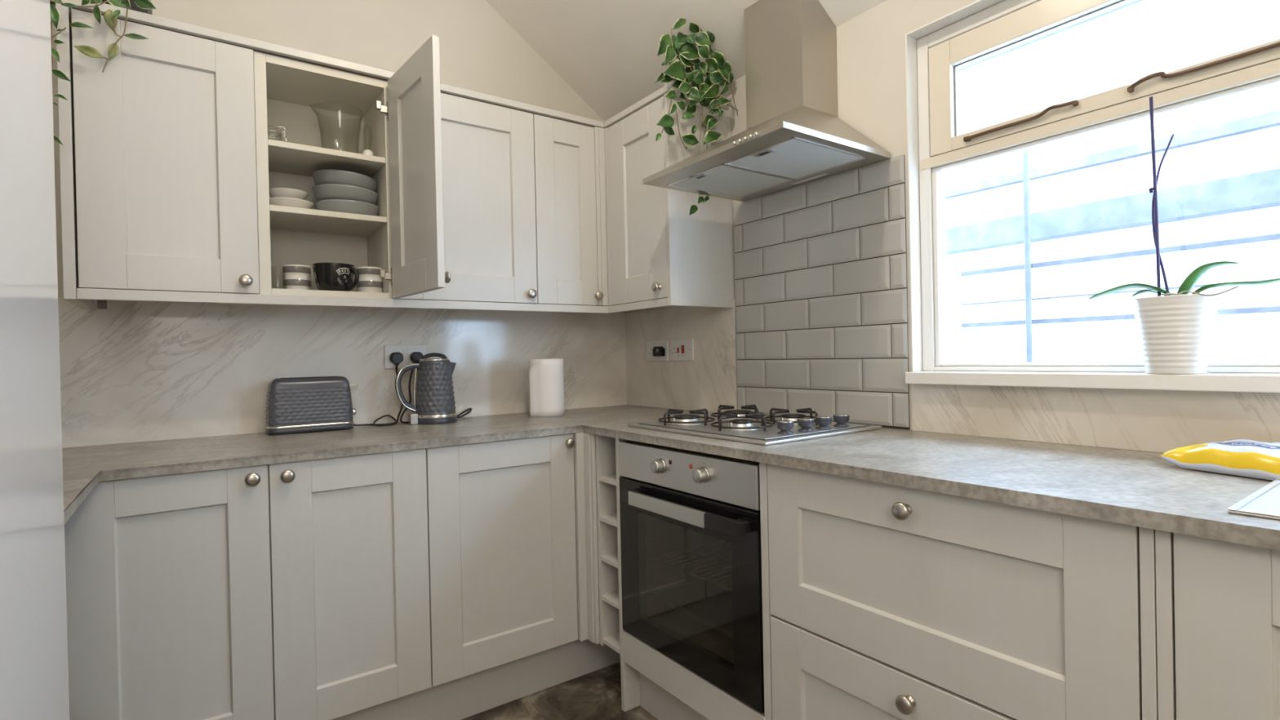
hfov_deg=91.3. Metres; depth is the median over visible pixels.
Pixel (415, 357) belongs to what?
plug
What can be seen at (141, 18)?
crown molding
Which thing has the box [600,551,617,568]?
shelf
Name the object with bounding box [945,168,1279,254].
beam
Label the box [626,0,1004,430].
wall
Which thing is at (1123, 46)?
window glass
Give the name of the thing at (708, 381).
panel
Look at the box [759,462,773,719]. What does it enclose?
gable panel
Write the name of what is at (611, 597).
shelf
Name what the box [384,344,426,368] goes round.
wall socket
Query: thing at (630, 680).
gable panel
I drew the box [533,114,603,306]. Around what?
upper cabinet
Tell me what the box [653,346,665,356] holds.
plug adaptor
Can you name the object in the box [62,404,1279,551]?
countertop
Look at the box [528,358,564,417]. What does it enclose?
roll
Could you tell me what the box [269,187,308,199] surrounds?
bowl
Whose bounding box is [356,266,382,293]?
striped mug
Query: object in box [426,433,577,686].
base cabinet
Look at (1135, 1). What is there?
eave
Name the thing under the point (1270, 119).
trim board
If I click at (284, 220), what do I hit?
shelf
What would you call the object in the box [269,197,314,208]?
bowl
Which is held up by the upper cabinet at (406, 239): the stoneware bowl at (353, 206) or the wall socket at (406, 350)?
the stoneware bowl at (353, 206)
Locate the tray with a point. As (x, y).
(756, 430)
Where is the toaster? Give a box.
[265,370,403,435]
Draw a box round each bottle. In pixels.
[362,129,373,155]
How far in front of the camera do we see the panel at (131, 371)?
2.14 m
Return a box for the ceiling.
[485,0,886,126]
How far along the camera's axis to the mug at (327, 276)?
2.00 m
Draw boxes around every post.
[573,432,599,644]
[594,126,612,306]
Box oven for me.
[618,440,764,719]
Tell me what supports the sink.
in the countertop
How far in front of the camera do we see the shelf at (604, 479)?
2.09 m
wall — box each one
[52,0,626,596]
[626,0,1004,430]
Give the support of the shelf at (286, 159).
attached to the upper cabinet at (406, 239)
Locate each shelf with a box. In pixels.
[267,138,385,177]
[269,204,386,237]
[599,474,616,485]
[600,513,617,527]
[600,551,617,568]
[601,591,618,608]
[602,632,620,653]
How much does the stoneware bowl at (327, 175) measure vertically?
0.063 m
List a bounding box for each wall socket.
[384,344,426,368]
[646,339,668,360]
[670,338,693,360]
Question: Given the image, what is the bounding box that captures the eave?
[959,0,1143,71]
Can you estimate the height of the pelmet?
0.050 m
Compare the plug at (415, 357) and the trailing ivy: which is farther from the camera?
the plug at (415, 357)
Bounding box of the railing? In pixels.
[960,151,1279,362]
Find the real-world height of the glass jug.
0.180 m
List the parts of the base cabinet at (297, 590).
door, knob, knob, door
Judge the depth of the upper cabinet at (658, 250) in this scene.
2.33 m
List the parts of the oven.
handle, handle mount, control panel, casing, oven filler panel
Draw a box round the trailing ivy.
[49,0,155,145]
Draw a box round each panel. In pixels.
[57,297,626,448]
[615,437,639,711]
[625,299,737,413]
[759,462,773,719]
[911,383,1279,453]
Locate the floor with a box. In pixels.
[461,619,764,719]
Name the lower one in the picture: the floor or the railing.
the floor
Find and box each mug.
[282,264,311,289]
[312,262,359,291]
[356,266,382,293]
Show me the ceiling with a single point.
(606, 51)
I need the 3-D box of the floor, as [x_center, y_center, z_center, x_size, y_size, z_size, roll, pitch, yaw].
[0.013,1.168,0.716,2.840,0.060,4.040,-1,0,-36]
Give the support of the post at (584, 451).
attached to the base cabinet at (501, 514)
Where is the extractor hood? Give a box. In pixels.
[642,0,890,201]
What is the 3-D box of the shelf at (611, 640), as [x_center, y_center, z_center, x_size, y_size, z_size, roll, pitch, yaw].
[0.022,0.943,2.151,0.289,0.015,0.106,-1,0,-36]
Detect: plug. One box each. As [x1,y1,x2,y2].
[389,351,403,370]
[409,351,422,369]
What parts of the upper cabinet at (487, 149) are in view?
knob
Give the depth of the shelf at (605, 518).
2.09 m
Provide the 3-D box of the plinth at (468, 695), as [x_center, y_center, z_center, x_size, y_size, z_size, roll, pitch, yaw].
[-0.908,1.069,1.755,2.280,0.166,0.016,-1,0,-36]
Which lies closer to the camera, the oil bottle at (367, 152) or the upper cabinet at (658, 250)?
the oil bottle at (367, 152)
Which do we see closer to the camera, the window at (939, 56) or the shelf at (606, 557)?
the window at (939, 56)
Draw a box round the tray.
[640,415,866,439]
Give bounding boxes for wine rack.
[595,434,620,653]
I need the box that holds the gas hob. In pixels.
[627,404,882,445]
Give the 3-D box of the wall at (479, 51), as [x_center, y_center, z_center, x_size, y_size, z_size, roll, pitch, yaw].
[-1.163,-0.346,2.299,2.840,3.000,0.120,-1,0,-36]
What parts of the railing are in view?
rail, rail, rail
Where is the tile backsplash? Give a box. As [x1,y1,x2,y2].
[733,154,910,429]
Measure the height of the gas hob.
0.054 m
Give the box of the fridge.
[0,0,69,719]
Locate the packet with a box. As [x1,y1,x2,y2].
[1159,439,1279,480]
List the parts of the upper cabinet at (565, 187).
knob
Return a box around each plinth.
[332,621,620,719]
[639,672,708,719]
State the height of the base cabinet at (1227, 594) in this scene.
0.716 m
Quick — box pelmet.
[76,288,669,313]
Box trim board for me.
[944,110,1279,199]
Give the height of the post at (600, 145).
0.723 m
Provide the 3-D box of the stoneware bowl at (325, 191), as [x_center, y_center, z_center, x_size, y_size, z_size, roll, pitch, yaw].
[-1.003,-0.547,2.138,0.205,0.058,0.205,-1,0,42]
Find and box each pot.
[662,76,693,99]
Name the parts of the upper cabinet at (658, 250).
door, knob, panel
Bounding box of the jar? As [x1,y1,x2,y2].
[267,125,286,142]
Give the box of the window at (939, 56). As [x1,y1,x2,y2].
[905,0,1279,392]
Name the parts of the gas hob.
burner, burner, burner, control knob, knob, burner, control knob, knob, control knob, knob, control knob, knob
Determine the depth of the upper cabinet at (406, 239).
2.02 m
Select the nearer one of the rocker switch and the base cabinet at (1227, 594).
the base cabinet at (1227, 594)
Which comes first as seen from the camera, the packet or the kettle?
the packet
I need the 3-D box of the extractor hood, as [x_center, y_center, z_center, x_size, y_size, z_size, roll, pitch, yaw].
[0.368,-0.882,1.957,0.484,0.588,0.606,-1,0,-36]
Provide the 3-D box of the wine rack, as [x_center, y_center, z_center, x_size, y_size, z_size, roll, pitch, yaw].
[0.014,0.603,2.158,0.300,0.716,0.122,-1,0,-36]
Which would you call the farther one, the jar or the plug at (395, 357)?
the plug at (395, 357)
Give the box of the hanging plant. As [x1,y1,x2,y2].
[655,17,737,215]
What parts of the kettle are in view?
handle, chrome trim, lid handle, spout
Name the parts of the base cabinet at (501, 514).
knob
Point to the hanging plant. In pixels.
(684, 83)
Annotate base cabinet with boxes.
[64,448,431,719]
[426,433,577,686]
[767,463,1158,719]
[1155,529,1279,719]
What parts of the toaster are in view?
lever, power cord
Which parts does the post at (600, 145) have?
post, post, post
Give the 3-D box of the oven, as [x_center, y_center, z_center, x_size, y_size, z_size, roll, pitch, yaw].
[0.311,0.607,1.897,0.582,0.710,0.609,-1,0,-36]
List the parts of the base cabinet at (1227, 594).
filler strip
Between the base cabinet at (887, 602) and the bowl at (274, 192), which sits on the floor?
the base cabinet at (887, 602)
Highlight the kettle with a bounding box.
[395,352,471,425]
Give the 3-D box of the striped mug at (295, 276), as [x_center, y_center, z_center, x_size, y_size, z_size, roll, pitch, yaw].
[-1.131,-0.263,2.063,0.082,0.092,0.102,-1,0,-28]
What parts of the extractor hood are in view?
latch plate, filter frame, latch plate, filter frame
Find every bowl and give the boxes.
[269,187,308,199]
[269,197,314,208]
[311,168,377,191]
[312,183,378,204]
[314,199,379,216]
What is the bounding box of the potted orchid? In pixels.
[1088,96,1279,374]
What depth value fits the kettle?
2.30 m
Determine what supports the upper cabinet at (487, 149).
attached to the wall at (479, 51)
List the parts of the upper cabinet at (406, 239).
panel, panel, panel, panel, door, knob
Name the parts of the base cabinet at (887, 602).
drawer, knob, knob, filler strip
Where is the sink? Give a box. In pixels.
[1226,478,1279,519]
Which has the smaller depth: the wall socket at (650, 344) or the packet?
the packet
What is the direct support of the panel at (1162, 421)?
attached to the wall at (871, 59)
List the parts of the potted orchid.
flower stem, flower stem, pot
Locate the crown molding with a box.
[68,0,670,128]
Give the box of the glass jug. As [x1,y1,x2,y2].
[310,102,371,151]
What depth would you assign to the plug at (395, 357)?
2.35 m
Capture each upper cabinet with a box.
[55,0,259,308]
[253,35,450,298]
[393,93,537,303]
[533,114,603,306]
[607,93,734,307]
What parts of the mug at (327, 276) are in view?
handle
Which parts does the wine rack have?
panel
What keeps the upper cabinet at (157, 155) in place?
attached to the wall at (479, 51)
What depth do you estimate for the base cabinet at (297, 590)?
1.59 m
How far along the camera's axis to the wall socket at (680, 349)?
2.64 m
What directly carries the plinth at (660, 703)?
on the floor
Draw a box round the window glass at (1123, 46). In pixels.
[943,0,1279,362]
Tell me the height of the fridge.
1.900 m
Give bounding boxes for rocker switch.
[681,345,684,353]
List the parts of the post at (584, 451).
post, post, post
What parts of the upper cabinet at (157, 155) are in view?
panel, knob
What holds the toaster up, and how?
on the countertop
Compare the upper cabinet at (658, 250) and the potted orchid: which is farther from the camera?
the upper cabinet at (658, 250)
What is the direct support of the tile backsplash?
attached to the wall at (871, 59)

